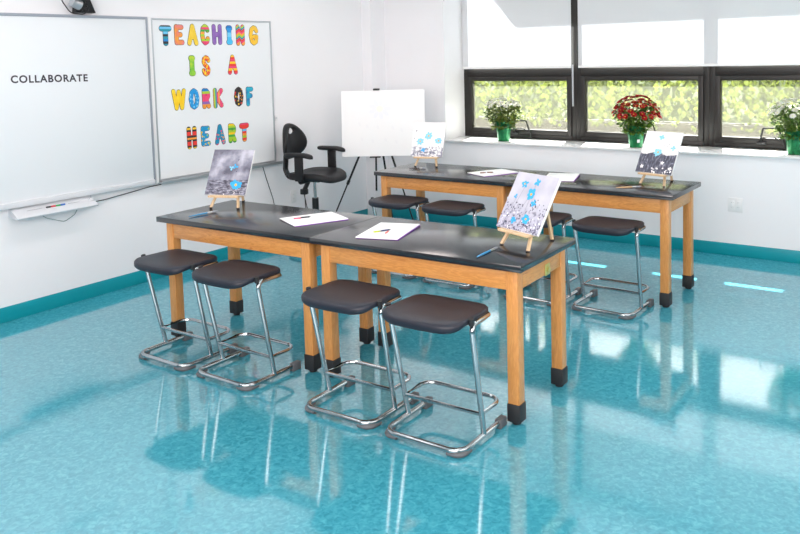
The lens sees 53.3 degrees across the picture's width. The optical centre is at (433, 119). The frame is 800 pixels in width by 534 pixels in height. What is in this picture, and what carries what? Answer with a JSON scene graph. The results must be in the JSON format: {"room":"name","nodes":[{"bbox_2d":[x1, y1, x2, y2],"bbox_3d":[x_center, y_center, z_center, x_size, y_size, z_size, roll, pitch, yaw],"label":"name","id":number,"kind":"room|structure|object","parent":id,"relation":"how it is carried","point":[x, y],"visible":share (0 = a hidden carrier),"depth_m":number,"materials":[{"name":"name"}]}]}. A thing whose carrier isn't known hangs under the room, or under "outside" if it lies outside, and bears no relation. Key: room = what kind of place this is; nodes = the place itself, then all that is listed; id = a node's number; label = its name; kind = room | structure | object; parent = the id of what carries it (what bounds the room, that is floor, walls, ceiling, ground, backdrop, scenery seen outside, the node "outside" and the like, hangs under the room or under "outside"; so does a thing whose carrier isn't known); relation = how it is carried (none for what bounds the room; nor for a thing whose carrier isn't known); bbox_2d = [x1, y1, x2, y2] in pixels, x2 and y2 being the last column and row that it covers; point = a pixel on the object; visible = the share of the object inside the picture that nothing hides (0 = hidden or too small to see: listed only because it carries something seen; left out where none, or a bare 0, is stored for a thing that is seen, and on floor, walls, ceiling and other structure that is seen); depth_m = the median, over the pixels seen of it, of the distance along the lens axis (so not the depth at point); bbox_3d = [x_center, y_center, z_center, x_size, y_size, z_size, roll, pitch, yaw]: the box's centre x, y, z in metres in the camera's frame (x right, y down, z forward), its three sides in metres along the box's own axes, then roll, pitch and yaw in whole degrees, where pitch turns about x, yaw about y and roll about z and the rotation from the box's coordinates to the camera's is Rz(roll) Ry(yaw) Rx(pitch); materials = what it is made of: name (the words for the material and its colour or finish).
{"room":"art studio","nodes":[
{"label":"art studio","id":0,"kind":"room"},
{"bbox_2d":[0,0,366,307],"bbox_3d":[-2.893,-0.068,5.168,0.150,2.800,8.850,2,6,34],"label":"wall","id":1,"kind":"structure","parent":0,"point":[317,44],"depth_m":6.53,"materials":[{"name":"paint"}]},
{"bbox_2d":[0,12,155,221],"bbox_3d":[-2.591,0.002,5.377,0.115,1.425,1.650,2,6,34],"label":"whiteboard","id":2,"kind":"object","parent":1,"relation":"attached to","point":[76,116],"visible":1,"depth_m":5.52,"materials":[{"name":"white"}]},
{"bbox_2d":[8,195,98,221],"bbox_3d":[-2.578,0.638,5.425,0.115,0.149,0.575,2,6,34],"label":"tray","id":3,"kind":"object","parent":2,"relation":"on","point":[23,211],"depth_m":5.39,"materials":[{"name":"grey plastic"}]},
{"bbox_2d":[96,184,161,201],"bbox_3d":[-2.280,0.548,5.932,0.021,0.046,0.601,2,5,33],"label":"cable","id":4,"kind":"object","parent":2,"relation":"attached to","point":[158,184],"visible":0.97,"depth_m":5.94,"materials":[{"name":"black rubber"}]},
{"bbox_2d":[61,0,95,14],"bbox_3d":[-2.352,-0.874,5.435,0.400,0.304,0.274,2,6,34],"label":"projector","id":5,"kind":"object","parent":1,"relation":"attached to","point":[78,6],"visible":1,"depth_m":5.53,"materials":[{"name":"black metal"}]},
{"bbox_2d":[147,17,158,182],"bbox_3d":[-2.151,-0.144,6.093,0.024,1.275,0.028,2,6,34],"label":"trim","id":6,"kind":"structure","parent":1,"relation":"attached to","point":[148,18],"depth_m":6.08,"materials":[{"name":"white plastic"}]},
{"bbox_2d":[0,209,367,323],"bbox_3d":[-2.948,1.301,5.008,0.008,0.100,8.005,2,6,34],"label":"baseboard","id":7,"kind":"structure","parent":1,"relation":"attached to","point":[9,313],"depth_m":5.65,"materials":[{"name":"teal plastic"}]},
{"bbox_2d":[151,18,282,183],"bbox_3d":[-1.762,-0.187,6.621,0.065,1.277,1.284,2,6,34],"label":"whiteboard","id":8,"kind":"object","parent":1,"relation":"attached to","point":[171,68],"visible":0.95,"depth_m":6.54,"materials":[{"name":"white plastic"}]},
{"bbox_2d":[159,25,170,45],"bbox_3d":[-2.077,-0.649,6.168,0.003,0.161,0.117,2,6,34],"label":"cutout","id":9,"kind":"object","parent":8,"relation":"attached to","point":[165,29],"visible":1,"depth_m":6.17,"materials":[{"name":"blue paper"}]},
{"bbox_2d":[171,88,185,110],"bbox_3d":[-2.010,-0.157,6.287,0.003,0.172,0.138,2,6,34],"label":"cutout","id":10,"kind":"object","parent":8,"relation":"attached to","point":[178,97],"visible":1,"depth_m":6.28,"materials":[{"name":"yellow paper"}]},
{"bbox_2d":[174,24,184,44],"bbox_3d":[-2.004,-0.667,6.273,0.003,0.166,0.094,2,6,34],"label":"cutout","id":11,"kind":"object","parent":8,"relation":"attached to","point":[177,27],"visible":1,"depth_m":6.26,"materials":[{"name":"orange paper"}]},
{"bbox_2d":[186,126,196,148],"bbox_3d":[-1.942,0.147,6.400,0.003,0.184,0.099,2,6,34],"label":"cutout","id":12,"kind":"object","parent":8,"relation":"attached to","point":[193,136],"visible":1,"depth_m":6.40,"materials":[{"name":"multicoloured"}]},
{"bbox_2d":[188,55,195,75],"bbox_3d":[-1.936,-0.431,6.383,0.003,0.168,0.067,2,6,34],"label":"cutout","id":13,"kind":"object","parent":8,"relation":"attached to","point":[191,58],"visible":1,"depth_m":6.38,"materials":[{"name":"green paper"}]},
{"bbox_2d":[187,24,198,45],"bbox_3d":[-1.931,-0.678,6.379,0.003,0.176,0.110,2,6,34],"label":"cutout","id":14,"kind":"object","parent":8,"relation":"attached to","point":[192,35],"visible":1,"depth_m":6.38,"materials":[{"name":"yellow paper"}]},
{"bbox_2d":[189,88,198,109],"bbox_3d":[-1.927,-0.165,6.407,0.004,0.172,0.106,2,6,34],"label":"cutout","id":15,"kind":"object","parent":8,"relation":"attached to","point":[193,92],"visible":1,"depth_m":6.40,"materials":[{"name":"blue paper"}]},
{"bbox_2d":[200,24,209,44],"bbox_3d":[-1.861,-0.690,6.480,0.004,0.174,0.097,2,6,34],"label":"cutout","id":16,"kind":"object","parent":8,"relation":"attached to","point":[204,27],"visible":1,"depth_m":6.48,"materials":[{"name":"multicoloured paper"}]},
{"bbox_2d":[201,126,210,146],"bbox_3d":[-1.863,0.136,6.514,0.003,0.171,0.098,2,6,34],"label":"cutout","id":17,"kind":"object","parent":8,"relation":"attached to","point":[204,135],"visible":1,"depth_m":6.50,"materials":[{"name":"blue paper"}]},
{"bbox_2d":[202,88,210,108],"bbox_3d":[-1.857,-0.171,6.508,0.004,0.172,0.086,2,6,34],"label":"cutout","id":18,"kind":"object","parent":8,"relation":"attached to","point":[205,92],"visible":1,"depth_m":6.50,"materials":[{"name":"multicoloured"}]},
{"bbox_2d":[202,55,210,75],"bbox_3d":[-1.856,-0.438,6.498,0.004,0.173,0.089,2,6,34],"label":"cutout","id":19,"kind":"object","parent":8,"relation":"attached to","point":[206,72],"visible":1,"depth_m":6.50,"materials":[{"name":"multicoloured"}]},
{"bbox_2d":[211,24,221,44],"bbox_3d":[-1.790,-0.702,6.583,0.003,0.173,0.106,2,6,34],"label":"cutout","id":20,"kind":"object","parent":8,"relation":"attached to","point":[215,34],"visible":1,"depth_m":6.58,"materials":[{"name":"purple paper"}]},
{"bbox_2d":[213,88,223,107],"bbox_3d":[-1.787,-0.178,6.611,0.003,0.172,0.106,2,6,34],"label":"cutout","id":21,"kind":"object","parent":8,"relation":"attached to","point":[216,95],"visible":1,"depth_m":6.60,"materials":[{"name":"multicoloured paper"}]},
{"bbox_2d":[215,124,225,144],"bbox_3d":[-1.779,0.126,6.636,0.003,0.173,0.113,2,6,34],"label":"cutout","id":22,"kind":"object","parent":8,"relation":"attached to","point":[219,135],"visible":1,"depth_m":6.63,"materials":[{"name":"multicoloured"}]},
{"bbox_2d":[226,25,232,44],"bbox_3d":[-1.716,-0.708,6.691,0.003,0.165,0.071,2,6,34],"label":"cutout","id":23,"kind":"object","parent":8,"relation":"attached to","point":[229,41],"visible":1,"depth_m":6.69,"materials":[{"name":"blue paper"}]},
{"bbox_2d":[228,123,236,142],"bbox_3d":[-1.704,0.116,6.745,0.004,0.170,0.088,2,6,34],"label":"cutout","id":24,"kind":"object","parent":8,"relation":"attached to","point":[231,127],"visible":1,"depth_m":6.74,"materials":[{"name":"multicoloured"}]},
{"bbox_2d":[228,55,237,74],"bbox_3d":[-1.698,-0.463,6.728,0.003,0.170,0.108,2,6,34],"label":"cutout","id":25,"kind":"object","parent":8,"relation":"attached to","point":[232,64],"visible":1,"depth_m":6.72,"materials":[{"name":"multicoloured"}]},
{"bbox_2d":[234,87,242,105],"bbox_3d":[-1.662,-0.194,6.793,0.004,0.169,0.105,2,6,34],"label":"cutout","id":26,"kind":"object","parent":8,"relation":"attached to","point":[238,102],"visible":1,"depth_m":6.79,"materials":[{"name":"black paper"}]},
{"bbox_2d":[235,24,244,45],"bbox_3d":[-1.648,-0.719,6.790,0.003,0.182,0.098,2,6,34],"label":"cutout","id":27,"kind":"object","parent":8,"relation":"attached to","point":[240,34],"visible":1,"depth_m":6.79,"materials":[{"name":"multicoloured paper"}]},
{"bbox_2d":[239,123,248,141],"bbox_3d":[-1.629,0.111,6.855,0.003,0.164,0.110,2,6,34],"label":"cutout","id":28,"kind":"object","parent":8,"relation":"attached to","point":[243,126],"visible":1,"depth_m":6.85,"materials":[{"name":"red"}]},
{"bbox_2d":[246,87,252,105],"bbox_3d":[-1.591,-0.200,6.896,0.003,0.172,0.085,2,6,34],"label":"cutout","id":29,"kind":"object","parent":8,"relation":"attached to","point":[249,95],"visible":1,"depth_m":6.88,"materials":[{"name":"blue paper"}]},
{"bbox_2d":[249,25,257,44],"bbox_3d":[-1.562,-0.730,6.913,0.004,0.174,0.109,2,6,34],"label":"cutout","id":30,"kind":"object","parent":8,"relation":"attached to","point":[252,36],"visible":1,"depth_m":6.91,"materials":[{"name":"yellow paper"}]},
{"bbox_2d":[290,190,295,202],"bbox_3d":[-1.299,0.716,7.387,0.008,0.115,0.070,2,6,34],"label":"wall outlet","id":31,"kind":"object","parent":1,"relation":"attached to","point":[293,193],"visible":1,"depth_m":7.38,"materials":[{"name":"white plastic"}]},
{"bbox_2d":[361,0,387,215],"bbox_3d":[-0.609,-0.374,8.244,0.122,2.800,0.222,2,6,34],"label":"column","id":32,"kind":"structure","parent":1,"relation":"attached to","point":[372,11],"depth_m":8.17,"materials":[{"name":"paint"}]},
{"bbox_2d":[383,0,799,250],"bbox_3d":[2.727,-0.304,6.357,7.759,2.800,0.503,2,6,34],"label":"wall","id":33,"kind":"structure","parent":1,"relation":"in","point":[423,38],"depth_m":7.18,"materials":[{"name":"paint"}]},
{"bbox_2d":[483,98,523,141],"bbox_3d":[0.671,-0.001,7.659,0.398,0.417,0.383,-4,5,-31],"label":"chrysanthemum","id":34,"kind":"object","parent":33,"relation":"on","point":[504,125],"visible":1,"depth_m":7.60,"materials":[{"name":"white plant"}]},
{"bbox_2d":[495,121,511,141],"bbox_3d":[0.677,0.113,7.666,0.170,0.190,0.174,-1,5,0],"label":"pot","id":35,"kind":"object","parent":33,"relation":"on","point":[503,129],"depth_m":7.61,"materials":[{"name":"green plastic"}]},
{"bbox_2d":[461,0,573,105],"bbox_3d":[0.796,-0.853,7.758,1.230,1.435,0.060,2,6,34],"label":"roller shade","id":36,"kind":"object","parent":33,"relation":"attached to","point":[496,34],"visible":1,"depth_m":7.75,"materials":[{"name":"fabric"}]},
{"bbox_2d":[464,0,576,140],"bbox_3d":[0.825,-0.693,7.807,1.245,1.765,0.152,2,6,34],"label":"window","id":37,"kind":"structure","parent":33,"relation":"attached to","point":[524,74],"depth_m":7.75,"materials":[{"name":"brown metal"}]},
{"bbox_2d":[392,208,799,263],"bbox_3d":[2.686,1.061,6.245,7.630,0.100,0.008,2,6,34],"label":"baseboard","id":38,"kind":"structure","parent":33,"relation":"attached to","point":[766,253],"depth_m":6.77,"materials":[{"name":"teal plastic"}]},
{"bbox_2d":[611,94,661,147],"bbox_3d":[1.765,0.013,6.898,0.424,0.458,0.436,0,5,20],"label":"chrysanthemum","id":39,"kind":"object","parent":33,"relation":"on","point":[635,131],"visible":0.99,"depth_m":6.83,"materials":[{"name":"red plant"}]},
{"bbox_2d":[575,0,708,146],"bbox_3d":[1.843,-0.661,7.109,1.226,1.765,0.152,2,6,34],"label":"window","id":40,"kind":"structure","parent":33,"relation":"attached to","point":[700,74],"depth_m":7.17,"materials":[{"name":"brown metal"}]},
{"bbox_2d":[578,0,799,67],"bbox_3d":[2.323,-0.807,6.710,2.390,1.435,0.060,2,6,34],"label":"roller shade","id":41,"kind":"object","parent":33,"relation":"attached to","point":[611,33],"visible":1,"depth_m":6.82,"materials":[{"name":"fabric"}]},
{"bbox_2d":[728,197,742,212],"bbox_3d":[2.424,0.688,6.389,0.115,0.115,0.008,2,6,34],"label":"wall outlet","id":42,"kind":"object","parent":33,"relation":"attached to","point":[734,204],"visible":1,"depth_m":6.38,"materials":[{"name":"white plastic"}]},
{"bbox_2d":[730,200,733,208],"bbox_3d":[2.404,0.687,6.399,0.034,0.070,0.002,2,6,34],"label":"socket","id":43,"kind":"object","parent":42,"relation":"attached to","point":[731,201],"depth_m":6.40,"materials":[{"name":"grey plastic"}]},
{"bbox_2d":[736,201,739,209],"bbox_3d":[2.442,0.688,6.373,0.034,0.070,0.002,2,6,34],"label":"socket","id":44,"kind":"object","parent":42,"relation":"attached to","point":[737,202],"depth_m":6.37,"materials":[{"name":"grey plastic"}]},
{"bbox_2d":[709,65,799,149],"bbox_3d":[2.854,-0.630,6.415,1.227,1.765,0.152,2,6,34],"label":"window","id":45,"kind":"structure","parent":33,"relation":"attached to","point":[717,74],"depth_m":6.65,"materials":[{"name":"brown metal"}]},
{"bbox_2d":[767,98,799,154],"bbox_3d":[2.819,0.057,6.190,0.421,0.434,0.428,-3,5,-22],"label":"chrysanthemum","id":46,"kind":"object","parent":33,"relation":"on","point":[792,133],"visible":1,"depth_m":6.14,"materials":[{"name":"white plant"}]},
{"bbox_2d":[0,216,799,533],"bbox_3d":[0.275,1.494,2.862,8.059,0.100,8.397,2,6,34],"label":"floor","id":47,"kind":"structure","parent":0,"point":[683,417],"depth_m":3.69,"materials":[{"name":"teal tile"}]},
{"bbox_2d":[134,249,237,370],"bbox_3d":[-1.429,1.061,4.530,0.453,0.580,0.413,2,6,34],"label":"stool","id":48,"kind":"object","parent":47,"relation":"on","point":[173,261],"visible":0.93,"depth_m":4.46,"materials":[{"name":"grey plastic"}]},
{"bbox_2d":[192,259,300,390],"bbox_3d":[-1.018,1.073,4.248,0.453,0.580,0.413,2,6,34],"label":"stool","id":49,"kind":"object","parent":47,"relation":"on","point":[229,274],"visible":1,"depth_m":4.18,"materials":[{"name":"silver metal"}]},
{"bbox_2d":[156,200,378,371],"bbox_3d":[-0.982,0.948,4.739,1.219,0.749,0.610,2,5,33],"label":"lab table","id":50,"kind":"object","parent":47,"relation":"on","point":[253,226],"visible":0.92,"depth_m":4.61,"materials":[{"name":"black wood"}]},
{"bbox_2d":[189,210,217,216],"bbox_3d":[-1.388,0.570,4.810,0.012,0.012,0.209,2,6,38],"label":"brush","id":51,"kind":"object","parent":50,"relation":"on","point":[214,210],"visible":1,"depth_m":4.81,"materials":[{"name":"blue paint"}]},
{"bbox_2d":[208,195,244,208],"bbox_3d":[-1.284,0.402,5.095,0.210,0.297,0.269,0,5,15],"label":"easel","id":52,"kind":"object","parent":50,"relation":"on","point":[214,197],"visible":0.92,"depth_m":4.99,"materials":[{"name":"brown wood"}]},
{"bbox_2d":[205,149,255,195],"bbox_3d":[-1.293,0.338,5.062,0.285,0.276,0.162,0,5,15],"label":"canvas painting","id":53,"kind":"object","parent":52,"relation":"on","point":[230,170],"visible":1,"depth_m":5.05,"materials":[{"name":"white fabric"}]},
{"bbox_2d":[279,211,348,226],"bbox_3d":[-0.688,0.573,4.574,0.325,0.009,0.249,-4,5,-30],"label":"pad","id":54,"kind":"object","parent":50,"relation":"on","point":[326,217],"visible":0.98,"depth_m":4.54,"materials":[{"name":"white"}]},
{"bbox_2d":[282,123,346,208],"bbox_3d":[-1.071,0.584,7.041,0.582,1.097,0.614,1,5,24],"label":"chair","id":55,"kind":"object","parent":47,"relation":"on","point":[294,144],"visible":0.82,"depth_m":7.02,"materials":[{"name":"black plastic"}]},
{"bbox_2d":[301,279,418,428],"bbox_3d":[-0.367,1.093,3.802,0.453,0.580,0.413,2,6,33],"label":"stool","id":56,"kind":"object","parent":47,"relation":"on","point":[343,296],"visible":0.91,"depth_m":3.72,"materials":[{"name":"silver metal"}]},
{"bbox_2d":[336,88,413,219],"bbox_3d":[-0.581,0.391,7.590,0.887,1.380,0.508,-1,5,3],"label":"easel","id":57,"kind":"object","parent":47,"relation":"on","point":[374,89],"visible":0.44,"depth_m":7.43,"materials":[{"name":"black metal"}]},
{"bbox_2d":[341,89,424,156],"bbox_3d":[-0.467,0.035,7.395,0.776,0.610,0.076,-1,5,3],"label":"board","id":58,"kind":"object","parent":57,"relation":"on","point":[378,122],"visible":0.91,"depth_m":7.39,"materials":[{"name":"white"}]},
{"bbox_2d":[368,194,428,278],"bbox_3d":[-0.247,0.897,6.197,0.453,0.580,0.413,2,6,35],"label":"stool","id":59,"kind":"object","parent":47,"relation":"on","point":[396,202],"visible":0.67,"depth_m":6.06,"materials":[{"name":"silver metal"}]},
{"bbox_2d":[310,216,575,424],"bbox_3d":[0.043,0.976,4.079,1.219,0.749,0.610,2,5,33],"label":"lab table","id":60,"kind":"object","parent":47,"relation":"on","point":[449,252],"visible":0.76,"depth_m":3.89,"materials":[{"name":"brown wood"}]},
{"bbox_2d":[355,222,419,239],"bbox_3d":[-0.236,0.591,4.211,0.232,0.009,0.360,0,5,17],"label":"pad","id":61,"kind":"object","parent":60,"relation":"on","point":[398,230],"visible":0.99,"depth_m":4.18,"materials":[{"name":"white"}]},
{"bbox_2d":[477,247,497,256],"bbox_3d":[0.253,0.618,3.710,0.012,0.012,0.205,1,5,32],"label":"brush","id":62,"kind":"object","parent":60,"relation":"on","point":[494,248],"visible":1,"depth_m":3.71,"materials":[{"name":"blue paint"}]},
{"bbox_2d":[498,213,553,251],"bbox_3d":[0.480,0.459,3.847,0.269,0.297,0.210,-5,6,-35],"label":"easel","id":63,"kind":"object","parent":60,"relation":"on","point":[507,231],"visible":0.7,"depth_m":3.83,"materials":[{"name":"brown wood"}]},
{"bbox_2d":[496,172,561,236],"bbox_3d":[0.456,0.402,3.826,0.166,0.260,0.294,-5,6,-35],"label":"canvas painting","id":64,"kind":"object","parent":63,"relation":"on","point":[530,199],"visible":1,"depth_m":3.81,"materials":[{"name":"canvas"},{"name":"sky blue paint"},{"name":"grey paint"}]},
{"bbox_2d":[382,294,506,457],"bbox_3d":[0.033,1.105,3.527,0.453,0.580,0.413,2,6,33],"label":"stool","id":65,"kind":"object","parent":47,"relation":"on","point":[430,313],"visible":1,"depth_m":3.45,"materials":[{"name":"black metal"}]},
{"bbox_2d":[421,200,485,288],"bbox_3d":[0.168,0.910,5.900,0.453,0.580,0.413,2,6,34],"label":"stool","id":66,"kind":"object","parent":47,"relation":"on","point":[441,207],"visible":0.66,"depth_m":5.77,"materials":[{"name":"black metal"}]},
{"bbox_2d":[374,162,541,228],"bbox_3d":[0.200,0.787,6.371,1.219,0.749,0.610,2,6,35],"label":"lab table","id":67,"kind":"object","parent":47,"relation":"on","point":[444,178],"visible":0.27,"depth_m":6.20,"materials":[{"name":"brown wood"}]},
{"bbox_2d":[413,157,438,166],"bbox_3d":[-0.025,0.238,6.737,0.210,0.297,0.269,0,5,20],"label":"easel","id":68,"kind":"object","parent":67,"relation":"on","point":[418,158],"visible":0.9,"depth_m":6.62,"materials":[{"name":"brown wood"}]},
{"bbox_2d":[411,122,446,156],"bbox_3d":[-0.041,0.171,6.694,0.281,0.280,0.141,0,5,20],"label":"canvas painting","id":69,"kind":"object","parent":68,"relation":"on","point":[428,137],"visible":1,"depth_m":6.68,"materials":[{"name":"white fabric"}]},
{"bbox_2d":[467,169,517,176],"bbox_3d":[0.462,0.415,6.180,0.325,0.009,0.229,-4,5,-30],"label":"pad","id":70,"kind":"object","parent":67,"relation":"on","point":[496,172],"visible":0.9,"depth_m":6.14,"materials":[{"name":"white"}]},
{"bbox_2d":[504,211,581,305],"bbox_3d":[0.735,0.932,5.463,0.453,0.580,0.413,2,6,34],"label":"stool","id":71,"kind":"object","parent":47,"relation":"on","point":[556,218],"visible":0.35,"depth_m":5.34,"materials":[{"name":"silver metal"}]},
{"bbox_2d":[505,171,700,307],"bbox_3d":[1.201,0.818,5.674,1.219,0.749,0.610,2,6,35],"label":"lab table","id":72,"kind":"object","parent":47,"relation":"on","point":[591,190],"visible":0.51,"depth_m":5.38,"materials":[{"name":"brown wood"}]},
{"bbox_2d":[547,173,579,181],"bbox_3d":[0.944,0.427,5.875,0.232,0.009,0.350,0,5,18],"label":"pad","id":73,"kind":"object","parent":72,"relation":"on","point":[566,177],"visible":0.7,"depth_m":5.89,"materials":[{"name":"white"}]},
{"bbox_2d":[616,186,641,187],"bbox_3d":[1.320,0.457,5.371,0.179,0.012,0.012,-2,5,-6],"label":"brush","id":74,"kind":"object","parent":72,"relation":"on","point":[625,186],"visible":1,"depth_m":5.37,"materials":[{"name":"brown wood"}]},
{"bbox_2d":[638,172,672,186],"bbox_3d":[1.583,0.297,5.513,0.269,0.297,0.210,-5,6,-41],"label":"easel","id":75,"kind":"object","parent":72,"relation":"on","point":[641,173],"visible":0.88,"depth_m":5.45,"materials":[{"name":"brown wood"}]},
{"bbox_2d":[635,131,683,175],"bbox_3d":[1.559,0.231,5.489,0.164,0.279,0.285,-5,6,-41],"label":"canvas painting","id":76,"kind":"object","parent":75,"relation":"on","point":[660,150],"visible":1,"depth_m":5.48,"materials":[{"name":"white fabric"}]},
{"bbox_2d":[571,216,653,319],"bbox_3d":[1.151,0.944,5.178,0.453,0.580,0.413,2,6,36],"label":"stool","id":77,"kind":"object","parent":47,"relation":"on","point":[601,225],"visible":1,"depth_m":5.10,"materials":[{"name":"silver metal"}]},
{"bbox_2d":[626,125,645,147],"bbox_3d":[1.760,0.147,6.911,0.174,0.190,0.170,-4,5,-31],"label":"pot","id":78,"kind":"object","parent":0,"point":[635,138],"depth_m":6.85,"materials":[{"name":"green plastic"}]},
{"bbox_2d":[784,129,799,154],"bbox_3d":[2.818,0.178,6.198,0.177,0.190,0.169,-3,5,-22],"label":"pot","id":79,"kind":"object","parent":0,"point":[792,140],"depth_m":6.14,"materials":[{"name":"green plastic"}]},
{"label":"outside","id":80,"kind":"structure","parent":0,"visible":0},
{"bbox_2d":[475,80,799,123],"bbox_3d":[5.069,-2.052,12.737,30.000,3.779,6.500,2,6,34],"label":"terrain","id":81,"kind":"structure","parent":80,"point":[648,85],"depth_m":10.80,"materials":[{"name":"plant"}]},
{"bbox_2d":[475,80,799,134],"bbox_3d":[3.947,-2.315,12.851,18.080,4.435,6.260,2,6,34],"label":"foliage","id":82,"kind":"object","parent":81,"relation":"on","point":[611,97],"visible":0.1,"depth_m":10.43,"materials":[{"name":"green plant"}]},
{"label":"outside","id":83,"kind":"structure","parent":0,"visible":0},
{"bbox_3d":[2.308,1.011,8.848,30.000,0.200,2.900,2,6,34],"label":"terrace","id":84,"kind":"object","parent":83,"visible":0},
{"bbox_2d":[476,116,785,136],"bbox_3d":[3.204,0.513,10.131,30.000,0.940,0.300,2,6,34],"label":"wall","id":85,"kind":"structure","parent":84,"relation":"on","point":[683,127],"depth_m":10.13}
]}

